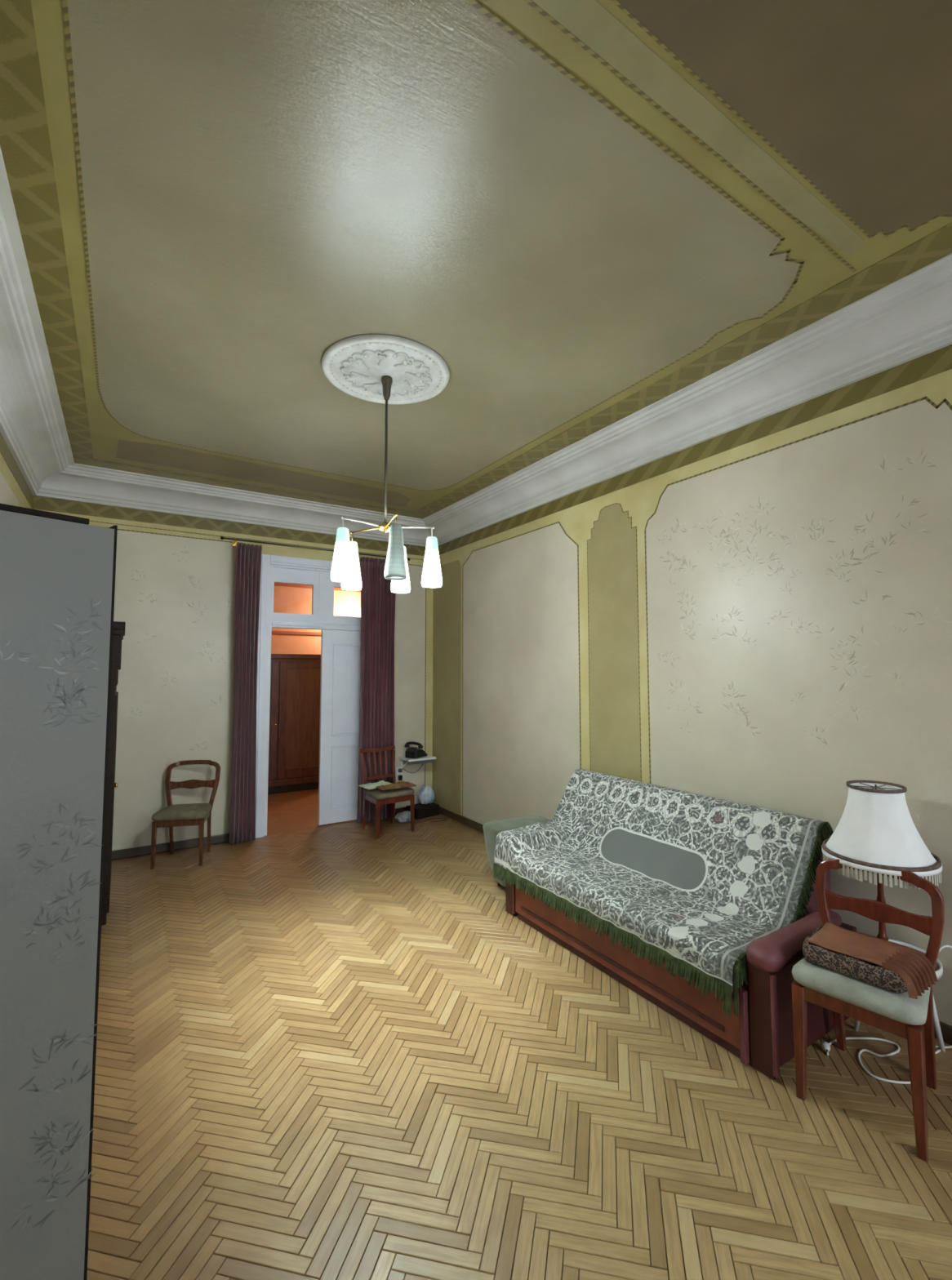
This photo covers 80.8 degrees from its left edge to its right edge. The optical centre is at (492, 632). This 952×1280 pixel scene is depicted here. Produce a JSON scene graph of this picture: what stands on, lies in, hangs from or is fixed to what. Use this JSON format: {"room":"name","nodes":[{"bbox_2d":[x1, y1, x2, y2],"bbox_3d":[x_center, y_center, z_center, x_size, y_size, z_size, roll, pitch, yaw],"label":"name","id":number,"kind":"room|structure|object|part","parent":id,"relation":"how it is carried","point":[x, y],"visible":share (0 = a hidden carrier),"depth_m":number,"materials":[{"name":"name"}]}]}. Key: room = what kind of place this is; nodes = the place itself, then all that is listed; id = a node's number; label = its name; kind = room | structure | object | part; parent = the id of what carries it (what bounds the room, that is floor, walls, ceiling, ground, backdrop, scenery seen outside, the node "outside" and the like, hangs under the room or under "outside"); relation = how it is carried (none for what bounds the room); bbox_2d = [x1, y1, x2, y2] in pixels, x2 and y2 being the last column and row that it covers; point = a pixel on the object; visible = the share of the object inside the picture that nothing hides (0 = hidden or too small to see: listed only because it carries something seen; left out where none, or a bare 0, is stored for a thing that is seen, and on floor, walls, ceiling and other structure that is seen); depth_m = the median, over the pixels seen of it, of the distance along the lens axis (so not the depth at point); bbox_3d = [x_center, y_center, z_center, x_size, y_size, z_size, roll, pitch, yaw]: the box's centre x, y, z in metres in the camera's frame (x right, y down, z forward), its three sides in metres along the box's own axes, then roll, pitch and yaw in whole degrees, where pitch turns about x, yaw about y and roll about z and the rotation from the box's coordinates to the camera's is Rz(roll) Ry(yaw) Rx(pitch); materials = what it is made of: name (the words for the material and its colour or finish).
{"room":"living room","nodes":[
{"label":"living room","id":0,"kind":"room"},
{"bbox_2d":[0,431,33,508],"bbox_3d":[-1.616,-0.006,1.093,0.184,3.360,8.000,2,-4,-33],"label":"wall","id":1,"kind":"structure","parent":0,"point":[15,491],"depth_m":3.71,"materials":[{"name":"beige paint"}]},
{"bbox_3d":[-2.780,0.363,3.000,0.002,2.725,2.500,2,-4,-33],"label":"panel","id":2,"kind":"part","parent":1,"relation":"part of","materials":[{"name":"beige paint"}]},
{"bbox_2d":[0,146,74,495],"bbox_3d":[-1.429,-1.455,1.312,0.281,0.243,8.000,2,-4,-33],"label":"crown molding","id":3,"kind":"structure","parent":1,"relation":"attached to","point":[33,427],"depth_m":3.01,"materials":[{"name":"paint"}]},
{"bbox_2d":[32,495,432,850],"bbox_3d":[-2.341,0.279,5.503,3.840,3.360,0.184,2,-4,-33],"label":"wall","id":4,"kind":"structure","parent":0,"point":[175,574],"depth_m":5.10,"materials":[{"name":"beige paint"}]},
{"bbox_2d":[111,833,229,860],"bbox_3d":[-3.010,1.884,4.839,1.740,0.074,0.018,2,-4,-33],"label":"baseboard","id":5,"kind":"structure","parent":4,"relation":"attached to","point":[146,850],"depth_m":4.92,"materials":[{"name":"black wood"}]},
{"bbox_3d":[-3.001,0.478,4.947,1.580,2.745,0.002,2,-4,-33],"label":"wallpaper panel","id":6,"kind":"part","parent":4,"relation":"part of","materials":[{"name":"beige paper"}]},
{"bbox_2d":[126,546,235,752],"bbox_3d":[-2.790,0.151,5.106,0.924,1.910,0.001,2,-4,-33],"label":"print","id":7,"kind":"object","parent":4,"relation":"attached to","point":[208,644],"depth_m":5.13},
{"bbox_2d":[34,462,430,546],"bbox_3d":[-2.144,-1.187,5.455,3.660,0.243,0.281,2,-4,-33],"label":"crown molding","id":8,"kind":"structure","parent":4,"relation":"attached to","point":[79,482],"depth_m":5.18,"materials":[{"name":"paint"}]},
{"bbox_2d":[254,554,360,838],"bbox_3d":[-1.914,0.629,6.061,1.340,2.730,0.757,2,-4,-33],"label":"door","id":9,"kind":"structure","parent":4,"relation":"in","point":[295,593],"depth_m":5.81,"materials":[{"name":"white paint"}]},
{"bbox_3d":[-2.031,-0.350,5.704,0.386,0.310,0.006,2,-4,-33],"label":"pane","id":10,"kind":"part","parent":9,"relation":"part of","materials":[{"name":"clear glass"}]},
{"bbox_3d":[-1.756,-0.367,5.880,1.080,0.545,0.052,2,-4,-33],"label":"transom sash","id":11,"kind":"part","parent":9,"relation":"part of","materials":[{"name":"white paint"}]},
{"bbox_3d":[-1.526,1.504,5.897,0.355,0.640,0.022,2,-4,-33],"label":"panel moulding","id":12,"kind":"part","parent":9,"relation":"part of","materials":[{"name":"white paint"}]},
{"bbox_3d":[-1.529,0.601,5.955,0.355,0.970,0.022,2,-4,-33],"label":"panel moulding","id":13,"kind":"part","parent":9,"relation":"part of","materials":[{"name":"white paint"}]},
{"bbox_3d":[-1.536,1.506,5.912,0.355,0.640,0.014,2,-4,-33],"label":"panel","id":14,"kind":"part","parent":9,"relation":"part of","materials":[{"name":"white paint"}]},
{"bbox_3d":[-1.531,-0.331,6.033,0.375,0.310,0.006,2,-4,-33],"label":"pane","id":15,"kind":"part","parent":9,"relation":"part of","materials":[{"name":"clear glass"}]},
{"bbox_3d":[-1.539,0.602,5.970,0.355,0.970,0.014,2,-4,-33],"label":"panel","id":16,"kind":"part","parent":9,"relation":"part of","materials":[{"name":"white paint"}]},
{"bbox_2d":[220,536,409,560],"bbox_3d":[-1.754,-0.816,5.751,1.916,0.116,0.174,2,-4,-33],"label":"curtain rod","id":17,"kind":"object","parent":4,"relation":"attached to","point":[234,540],"visible":0.9,"depth_m":5.46,"materials":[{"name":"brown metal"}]},
{"bbox_2d":[229,542,262,844],"bbox_3d":[-2.299,0.535,5.204,0.224,2.750,0.084,2,-4,-33],"label":"curtain","id":18,"kind":"object","parent":17,"relation":"hanging from","point":[248,557],"visible":1,"depth_m":5.20,"materials":[{"name":"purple fabric"}]},
{"bbox_2d":[356,556,395,822],"bbox_3d":[-1.208,0.578,5.923,0.418,2.750,0.083,2,-4,-33],"label":"curtain","id":19,"kind":"object","parent":17,"relation":"hanging from","point":[376,720],"visible":0.85,"depth_m":5.92,"materials":[{"name":"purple fabric"}]},
{"bbox_2d":[395,766,402,781],"bbox_3d":[-1.016,1.554,6.151,0.070,0.150,0.056,2,-4,-33],"label":"wall socket","id":20,"kind":"object","parent":4,"relation":"attached to","point":[398,770],"visible":1,"depth_m":6.15,"materials":[{"name":"white plastic"}]},
{"bbox_2d":[395,806,406,815],"bbox_3d":[-0.926,1.966,6.211,0.552,0.074,0.018,2,-4,-33],"label":"baseboard","id":21,"kind":"structure","parent":4,"relation":"attached to","point":[400,809],"depth_m":6.14,"materials":[{"name":"brown wood"}]},
{"bbox_3d":[-0.954,0.574,6.294,0.445,2.715,0.002,2,-4,-33],"label":"wallpaper panel","id":22,"kind":"part","parent":4,"relation":"part of","materials":[{"name":"beige paper"}]},
{"bbox_2d":[398,755,435,768],"bbox_3d":[-0.827,1.429,6.163,0.330,0.122,0.260,2,-4,-33],"label":"wall shelf","id":23,"kind":"object","parent":4,"relation":"attached to","point":[428,758],"visible":0.85,"depth_m":6.09,"materials":[{"name":"white paint"}]},
{"bbox_2d":[404,741,426,758],"bbox_3d":[-0.836,1.279,6.162,0.250,0.174,0.213,-2,-4,32],"label":"telephone","id":24,"kind":"object","parent":23,"relation":"on","point":[411,752],"visible":1,"depth_m":6.09,"materials":[{"name":"black plastic"}]},
{"bbox_2d":[271,627,321,654],"bbox_3d":[-3.110,0.563,7.872,3.100,3.100,0.100,2,-4,-33],"label":"wall","id":25,"kind":"structure","parent":0,"point":[280,643],"depth_m":8.03,"materials":[{"name":"orange paint"}]},
{"bbox_2d":[271,631,320,635],"bbox_3d":[-3.077,-0.348,7.876,3.100,0.720,0.030,2,-4,-33],"label":"trim","id":26,"kind":"structure","parent":25,"relation":"attached to","point":[272,632],"depth_m":8.02,"materials":[{"name":"brown"}]},
{"bbox_2d":[0,0,951,519],"bbox_3d":[-0.019,-1.577,2.252,4.020,0.124,8.360,2,-4,-33],"label":"ceiling","id":27,"kind":"structure","parent":0,"point":[591,211],"depth_m":1.99,"materials":[{"name":"beige paint"}]},
{"bbox_3d":[-1.790,-1.346,4.854,2.460,0.002,0.490,2,-4,-33],"label":"panel","id":28,"kind":"part","parent":27,"relation":"part of","materials":[{"name":"beige paint"}]},
{"bbox_2d":[320,333,449,404],"bbox_3d":[-0.588,-1.442,3.116,0.700,0.040,0.700,2,-4,-33],"label":"rosette","id":29,"kind":"object","parent":27,"relation":"attached to","point":[356,365],"visible":0.99,"depth_m":3.05,"materials":[{"name":"paint"}]},
{"bbox_2d":[330,375,442,593],"bbox_3d":[-0.591,-0.840,3.063,0.592,1.166,0.595,2,-4,-33],"label":"chandelier","id":30,"kind":"object","parent":29,"relation":"hanging from","point":[345,569],"visible":1,"depth_m":3.02,"materials":[{"name":"white glass"}]},
{"bbox_3d":[-0.771,-0.404,2.876,0.114,0.272,0.114,2,-4,-33],"label":"lamp shade","id":31,"kind":"part","parent":30,"relation":"part of","materials":[{"name":"white glass"}]},
{"bbox_3d":[-0.800,-0.384,3.183,0.114,0.272,0.114,2,-4,-33],"label":"lamp shade","id":32,"kind":"part","parent":30,"relation":"part of","materials":[{"name":"white glass"}]},
{"bbox_3d":[-0.695,-0.564,2.959,0.239,0.067,0.014,3,-5,-43],"label":"arm","id":33,"kind":"part","parent":30,"relation":"part of","materials":[{"name":"silver metal"}]},
{"bbox_3d":[-0.712,-0.552,3.138,0.239,0.067,0.013,-2,-4,32],"label":"arm","id":34,"kind":"part","parent":30,"relation":"part of","materials":[{"name":"gold metal"}]},
{"bbox_3d":[-0.587,-0.950,3.085,0.015,0.704,0.015,2,-4,-33],"label":"rod","id":35,"kind":"part","parent":30,"relation":"part of","materials":[{"name":"grey metal"}]},
{"bbox_3d":[-0.526,-0.566,2.923,0.014,0.067,0.239,1,-4,-22],"label":"arm","id":36,"kind":"part","parent":30,"relation":"part of","materials":[{"name":"gold metal"}]},
{"bbox_3d":[-0.486,-0.408,2.816,0.114,0.272,0.114,2,-4,-33],"label":"lamp shade","id":37,"kind":"part","parent":30,"relation":"part of","materials":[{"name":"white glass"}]},
{"bbox_3d":[-0.541,-0.377,3.299,0.114,0.272,0.114,2,-4,-33],"label":"lamp shade","id":38,"kind":"part","parent":30,"relation":"part of","materials":[{"name":"white glass"}]},
{"bbox_3d":[-0.437,-0.557,3.077,0.239,0.067,0.013,0,-4,-8],"label":"arm","id":39,"kind":"part","parent":30,"relation":"part of","materials":[{"name":"silver metal"}]},
{"bbox_3d":[-0.333,-0.392,3.080,0.114,0.272,0.114,2,-4,-33],"label":"lamp shade","id":40,"kind":"part","parent":30,"relation":"part of","materials":[{"name":"white glass"}]},
{"bbox_3d":[0.387,-1.565,1.530,2.575,0.002,0.090,2,-4,-33],"label":"panel","id":41,"kind":"part","parent":27,"relation":"part of","materials":[{"name":"beige paint"}]},
{"bbox_3d":[1.207,-1.642,0.372,2.665,0.002,2.710,2,-4,-33],"label":"panel","id":42,"kind":"part","parent":27,"relation":"part of","materials":[{"name":"brown paint"}]},
{"bbox_2d":[86,788,951,1279],"bbox_3d":[-0.585,1.838,3.016,4.140,0.080,10.630,2,-4,-33],"label":"floor","id":43,"kind":"structure","parent":0,"point":[339,1051],"depth_m":2.05,"materials":[{"name":"brown wood"}]},
{"bbox_2d":[0,503,117,1279],"bbox_3d":[-1.169,0.703,1.131,0.254,1.948,0.585,-3,-5,38],"label":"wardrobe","id":44,"kind":"object","parent":43,"relation":"on","point":[57,571],"visible":1,"depth_m":1.21,"materials":[{"name":"grey wood"}]},
{"bbox_2d":[101,621,125,925],"bbox_3d":[-2.780,0.889,3.590,0.645,1.900,0.780,2,-4,-33],"label":"tall cabinet","id":45,"kind":"object","parent":43,"relation":"on","point":[118,632],"visible":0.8,"depth_m":3.45,"materials":[{"name":"brown wood"}]},
{"bbox_3d":[-2.441,1.059,3.590,0.015,1.320,0.345,2,-4,-33],"label":"cabinet door","id":46,"kind":"part","parent":45,"relation":"part of","materials":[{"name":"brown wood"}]},
{"bbox_3d":[-2.637,1.078,3.885,0.015,1.320,0.345,2,-4,-33],"label":"cabinet door","id":47,"kind":"part","parent":45,"relation":"part of","materials":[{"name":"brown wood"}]},
{"bbox_2d":[150,760,220,869],"bbox_3d":[-2.604,1.516,4.751,0.436,0.796,0.441,1,-4,-12],"label":"dining chair","id":48,"kind":"object","parent":43,"relation":"on","point":[192,814],"visible":1,"depth_m":4.72,"materials":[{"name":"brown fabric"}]},
{"bbox_3d":[-2.733,1.713,4.513,0.032,0.373,0.032,1,-4,-12],"label":"leg","id":49,"kind":"part","parent":48,"relation":"part of","materials":[{"name":"brown wood"}]},
{"bbox_3d":[-2.783,1.735,4.845,0.029,0.373,0.071,1,-4,-12],"label":"leg","id":50,"kind":"part","parent":48,"relation":"part of","materials":[{"name":"brown wood"}]},
{"bbox_3d":[-2.596,1.502,4.716,0.408,0.069,0.368,1,-4,-12],"label":"seat","id":51,"kind":"part","parent":48,"relation":"part of","materials":[{"name":"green fabric"}]},
{"bbox_3d":[-2.596,1.562,4.715,0.370,0.049,0.335,1,-4,-12],"label":"seat frame","id":52,"kind":"part","parent":48,"relation":"part of","materials":[{"name":"brown wood"}]},
{"bbox_3d":[-2.640,1.333,4.923,0.373,0.078,0.028,1,-4,-12],"label":"rail","id":53,"kind":"part","parent":48,"relation":"part of","materials":[{"name":"brown wood"}]},
{"bbox_3d":[-2.640,1.344,4.926,0.436,0.429,0.106,1,-4,-12],"label":"frame","id":54,"kind":"part","parent":48,"relation":"part of","materials":[{"name":"brown wood"}]},
{"bbox_3d":[-2.391,1.717,4.588,0.032,0.373,0.032,1,-4,-12],"label":"leg","id":55,"kind":"part","parent":48,"relation":"part of","materials":[{"name":"brown wood"}]},
{"bbox_3d":[-2.486,1.738,4.910,0.029,0.373,0.071,1,-4,-12],"label":"leg","id":56,"kind":"part","parent":48,"relation":"part of","materials":[{"name":"brown wood"}]},
{"bbox_2d":[267,653,320,794],"bbox_3d":[-2.842,1.185,7.428,1.460,1.800,0.506,2,-4,-33],"label":"tall cabinet","id":57,"kind":"object","parent":43,"relation":"on","point":[295,678],"visible":0.44,"depth_m":7.34,"materials":[{"name":"brown wood"}]},
{"bbox_3d":[-3.039,1.102,7.059,0.450,1.300,0.011,2,-4,-33],"label":"door panel","id":58,"kind":"part","parent":57,"relation":"part of","materials":[{"name":"wood"}]},
{"bbox_3d":[-3.036,1.117,7.053,0.630,1.510,0.023,2,-4,-33],"label":"cabinet door","id":59,"kind":"part","parent":57,"relation":"part of","materials":[{"name":"brown wood"}]},
{"bbox_3d":[-2.460,1.140,7.432,0.730,1.510,0.023,2,-4,-33],"label":"cabinet door","id":60,"kind":"part","parent":57,"relation":"part of","materials":[{"name":"brown wood"}]},
{"bbox_3d":[-2.463,1.125,7.438,0.550,1.300,0.011,2,-4,-33],"label":"door panel","id":61,"kind":"part","parent":57,"relation":"part of","materials":[{"name":"brown wood"}]},
{"bbox_2d":[359,745,414,838],"bbox_3d":[-1.066,1.566,5.603,0.428,0.797,0.467,3,-5,-37],"label":"dining chair","id":62,"kind":"object","parent":43,"relation":"on","point":[377,797],"visible":0.84,"depth_m":5.55,"materials":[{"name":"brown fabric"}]},
{"bbox_3d":[-1.284,1.790,5.611,0.031,0.353,0.073,3,-5,-37],"label":"leg","id":63,"kind":"part","parent":62,"relation":"part of","materials":[{"name":"red wood"}]},
{"bbox_2d":[358,780,391,789],"bbox_3d":[-1.146,1.505,5.561,0.303,0.036,0.223,3,-5,-41],"label":"folded cloth","id":64,"kind":"object","parent":62,"relation":"on","point":[369,785],"visible":0.91,"depth_m":5.51,"materials":[{"name":"green fabric"}]},
{"bbox_3d":[-1.196,1.209,5.795,0.399,0.058,0.042,3,-5,-37],"label":"crest rail","id":65,"kind":"part","parent":62,"relation":"part of","materials":[{"name":"red wood"}]},
{"bbox_3d":[-1.088,1.770,5.314,0.034,0.353,0.034,3,-5,-37],"label":"leg","id":66,"kind":"part","parent":62,"relation":"part of","materials":[{"name":"red wood"}]},
{"bbox_3d":[-1.160,1.478,5.731,0.321,0.030,0.028,3,-5,-37],"label":"rail","id":67,"kind":"part","parent":62,"relation":"part of","materials":[{"name":"red wood"}]},
{"bbox_3d":[-1.043,1.633,5.569,0.390,0.049,0.355,3,-5,-37],"label":"seat frame","id":68,"kind":"part","parent":62,"relation":"part of","materials":[{"name":"red wood"}]},
{"bbox_3d":[-1.042,1.573,5.571,0.428,0.069,0.388,3,-5,-37],"label":"seat","id":69,"kind":"part","parent":62,"relation":"part of","materials":[{"name":"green fabric"}]},
{"bbox_3d":[-1.029,1.802,5.806,0.031,0.353,0.073,3,-5,-37],"label":"leg","id":70,"kind":"part","parent":62,"relation":"part of","materials":[{"name":"red wood"}]},
{"bbox_2d":[375,780,416,790],"bbox_3d":[-0.938,1.486,5.465,0.364,0.048,0.166,2,-4,-35],"label":"crumpled cloth","id":71,"kind":"object","parent":62,"relation":"on","point":[402,784],"visible":1,"depth_m":5.42,"materials":[{"name":"brown fabric"}]},
{"bbox_3d":[-0.794,1.784,5.539,0.034,0.353,0.034,3,-5,-37],"label":"leg","id":72,"kind":"part","parent":62,"relation":"part of","materials":[{"name":"red wood"}]},
{"bbox_2d":[395,810,410,822],"bbox_3d":[-0.921,1.926,5.867,0.206,0.107,0.140,2,-4,-33],"label":"plastic bag","id":73,"kind":"object","parent":43,"relation":"on","point":[404,816],"visible":0.84,"depth_m":5.82,"materials":[{"name":"white plastic"}]},
{"bbox_2d":[406,802,439,819],"bbox_3d":[-0.761,1.939,6.115,0.300,0.110,0.200,3,-5,-43],"label":"cardboard box","id":74,"kind":"object","parent":43,"relation":"on","point":[421,811],"visible":0.76,"depth_m":6.05,"materials":[{"name":"black cardboard"}]},
{"bbox_2d":[417,784,434,804],"bbox_3d":[-0.733,1.778,6.171,0.189,0.215,0.145,2,-4,-33],"label":"plastic bag","id":75,"kind":"object","parent":74,"relation":"on","point":[425,794],"visible":1,"depth_m":6.12,"materials":[{"name":"white plastic"}]},
{"bbox_2d":[413,817,446,822],"bbox_3d":[-0.658,1.977,5.870,0.388,0.007,0.128,2,-4,-33],"label":"power cord","id":76,"kind":"object","parent":43,"relation":"on","point":[434,818],"visible":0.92,"depth_m":5.88,"materials":[{"name":"black plastic"}]},
{"bbox_2d":[482,815,550,886],"bbox_3d":[0.207,1.638,4.135,0.520,0.458,0.340,2,-4,-25],"label":"armrest","id":77,"kind":"object","parent":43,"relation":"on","point":[491,828],"visible":0.34,"depth_m":4.09,"materials":[{"name":"green fabric"}]},
{"bbox_2d":[505,826,856,1079],"bbox_3d":[0.898,1.393,3.169,0.825,0.812,1.898,2,-4,-33],"label":"sofa","id":78,"kind":"object","parent":43,"relation":"on","point":[762,1031],"visible":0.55,"depth_m":2.38,"materials":[{"name":"brown wood"}]},
{"bbox_3d":[0.123,1.626,3.672,0.030,0.416,0.086,2,-4,-33],"label":"arm post","id":79,"kind":"part","parent":78,"relation":"part of","materials":[{"name":"brown wood"}]},
{"bbox_3d":[0.578,1.619,2.929,0.008,0.170,1.580,2,-4,-33],"label":"moulding","id":80,"kind":"part","parent":78,"relation":"part of","materials":[{"name":"brown wood"}]},
{"bbox_2d":[492,768,833,1017],"bbox_3d":[0.844,1.282,3.222,0.900,0.656,1.782,2,-4,-33],"label":"bedspread","id":81,"kind":"object","parent":78,"relation":"on","point":[688,880],"visible":0.99,"depth_m":2.96,"materials":[{"name":"grey fabric"}]},
{"bbox_2d":[732,959,748,985],"bbox_3d":[0.757,1.449,3.061,0.475,0.115,1.575,2,-4,-33],"label":"fringe","id":82,"kind":"object","parent":78,"relation":"on","point":[744,984],"depth_m":2.32,"materials":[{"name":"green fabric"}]},
{"bbox_3d":[1.021,1.595,2.266,0.030,0.280,0.025,2,-4,-33],"label":"corner post","id":83,"kind":"part","parent":78,"relation":"part of","materials":[{"name":"brown wood"}]},
{"bbox_3d":[1.078,1.531,2.228,0.030,0.416,0.099,2,-4,-33],"label":"arm post","id":84,"kind":"part","parent":78,"relation":"part of","materials":[{"name":"brown wood"}]},
{"bbox_3d":[1.379,1.539,2.425,0.690,0.370,0.086,2,-4,-33],"label":"arm panel","id":85,"kind":"part","parent":78,"relation":"part of","materials":[{"name":"red leather"}]},
{"bbox_3d":[1.012,1.256,3.351,0.443,0.516,1.735,2,-4,-33],"label":"backrest","id":86,"kind":"part","parent":78,"relation":"part of","materials":[{"name":"red fabric"}]},
{"bbox_2d":[791,858,944,1162],"bbox_3d":[1.427,1.338,2.126,0.456,0.793,0.436,3,-5,-44],"label":"dining chair","id":87,"kind":"object","parent":43,"relation":"on","point":[912,1020],"visible":0.75,"depth_m":2.08,"materials":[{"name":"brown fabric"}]},
{"bbox_3d":[1.161,1.530,2.101,0.042,0.408,0.042,3,-5,-44],"label":"leg","id":88,"kind":"part","parent":87,"relation":"part of","materials":[{"name":"red wood"}]},
{"bbox_3d":[1.452,1.546,2.353,0.080,0.408,0.038,3,-5,-44],"label":"leg","id":89,"kind":"part","parent":87,"relation":"part of","materials":[{"name":"red wood"}]},
{"bbox_3d":[1.413,1.290,2.116,0.418,0.069,0.413,3,-5,-44],"label":"seat","id":90,"kind":"part","parent":87,"relation":"part of","materials":[{"name":"grey fabric"}]},
{"bbox_3d":[1.415,1.349,2.114,0.385,0.049,0.375,3,-5,-44],"label":"seat frame","id":91,"kind":"part","parent":87,"relation":"part of","materials":[{"name":"red wood"}]},
{"bbox_2d":[802,921,937,999],"bbox_3d":[1.407,1.207,2.093,0.287,0.088,0.400,3,-5,-42],"label":"folded blanket","id":92,"kind":"object","parent":87,"relation":"on","point":[892,966],"visible":1,"depth_m":2.03,"materials":[{"name":"brown fabric"}]},
{"bbox_3d":[1.563,1.133,2.274,0.028,0.078,0.377,3,-5,-44],"label":"rail","id":93,"kind":"part","parent":87,"relation":"part of","materials":[{"name":"red wood"}]},
{"bbox_3d":[1.564,1.146,2.273,0.071,0.392,0.436,3,-5,-44],"label":"frame","id":94,"kind":"part","parent":87,"relation":"part of","materials":[{"name":"red wood"}]},
{"bbox_3d":[1.409,1.514,1.848,0.042,0.408,0.042,3,-5,-44],"label":"leg","id":95,"kind":"part","parent":87,"relation":"part of","materials":[{"name":"red wood"}]},
{"bbox_3d":[1.668,1.531,2.134,0.080,0.408,0.038,3,-5,-44],"label":"leg","id":96,"kind":"part","parent":87,"relation":"part of","materials":[{"name":"red wood"}]},
{"bbox_2d":[820,1036,941,1084],"bbox_3d":[1.623,1.729,2.326,0.421,0.036,0.322,2,-4,-33],"label":"cable","id":97,"kind":"object","parent":43,"relation":"on","point":[825,1046],"visible":0.83,"depth_m":2.32,"materials":[{"name":"white plastic"}]},
{"bbox_2d":[853,938,945,1051],"bbox_3d":[1.718,1.560,2.374,0.306,0.385,0.324,2,-4,-33],"label":"side table","id":98,"kind":"object","parent":43,"relation":"on","point":[939,968],"visible":0.21,"depth_m":2.34,"materials":[{"name":"white"}]},
{"bbox_3d":[1.635,1.579,2.461,0.027,0.357,0.087,3,-5,-39],"label":"leg","id":99,"kind":"part","parent":98,"relation":"part of","materials":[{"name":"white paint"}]},
{"bbox_2d":[822,780,942,940],"bbox_3d":[1.687,1.022,2.435,0.432,0.712,0.432,2,-4,-33],"label":"table lamp","id":100,"kind":"object","parent":98,"relation":"on","point":[876,832],"visible":0.93,"depth_m":2.34,"materials":[{"name":"white fabric"}]},
{"bbox_3d":[1.686,0.826,2.447,0.408,0.296,0.408,2,-4,-33],"label":"lamp shade","id":101,"kind":"part","parent":100,"relation":"part of","materials":[{"name":"beige fabric"}]},
{"bbox_3d":[1.687,1.165,2.425,0.156,0.425,0.156,2,-4,-33],"label":"stem","id":102,"kind":"part","parent":100,"relation":"part of","materials":[{"name":"red wood"}]},
{"bbox_3d":[1.852,1.572,2.357,0.087,0.357,0.027,0,-4,0],"label":"leg","id":103,"kind":"part","parent":98,"relation":"part of","materials":[{"name":"white paint"}]},
{"bbox_2d":[934,945,951,1048],"bbox_3d":[1.929,1.529,2.338,0.141,0.432,0.032,-1,-4,17],"label":"cable","id":104,"kind":"object","parent":43,"relation":"on","point":[943,946],"visible":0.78,"depth_m":2.35,"materials":[{"name":"white plastic"}]},
{"bbox_2d":[431,344,951,1026],"bbox_3d":[1.536,0.126,3.277,0.184,3.360,8.180,2,-4,-33],"label":"wall","id":105,"kind":"structure","parent":0,"point":[758,613],"depth_m":3.26,"materials":[{"name":"beige paint"}]},
{"bbox_3d":[-0.510,0.571,6.196,0.001,2.705,0.645,2,-4,-33],"label":"wallpaper panel","id":106,"kind":"part","parent":105,"relation":"part of","materials":[{"name":"yellow paper"}]},
{"bbox_3d":[0.188,0.482,5.141,0.002,2.745,1.810,2,-4,-33],"label":"wallpaper panel","id":107,"kind":"part","parent":105,"relation":"part of","materials":[{"name":"beige paper"}]},
{"bbox_3d":[0.885,0.415,4.088,0.002,2.740,0.500,2,-4,-33],"label":"wallpaper panel","id":108,"kind":"part","parent":105,"relation":"part of","materials":[{"name":"yellow paper"}]},
{"bbox_2d":[422,253,951,545],"bbox_3d":[1.391,-1.343,3.170,0.281,0.243,8.000,2,-4,-33],"label":"crown molding","id":109,"kind":"structure","parent":105,"relation":"attached to","point":[908,318],"depth_m":3.13,"materials":[{"name":"paint"}]},
{"bbox_2d":[439,806,951,1044],"bbox_3d":[1.515,1.756,3.035,0.018,0.074,7.980,2,-4,-33],"label":"baseboard","id":110,"kind":"structure","parent":105,"relation":"attached to","point":[946,1030],"depth_m":5.56,"materials":[{"name":"black wood"}]},
{"bbox_3d":[1.548,0.346,3.084,0.002,2.745,1.750,2,-4,-33],"label":"wallpaper panel","id":111,"kind":"part","parent":105,"relation":"part of","materials":[{"name":"beige paper"}]},
{"bbox_2d":[657,448,951,745],"bbox_3d":[1.553,-0.111,3.102,0.001,1.419,1.626,2,-4,-33],"label":"print","id":112,"kind":"object","parent":105,"relation":"attached to","point":[684,562],"depth_m":3.06}
]}

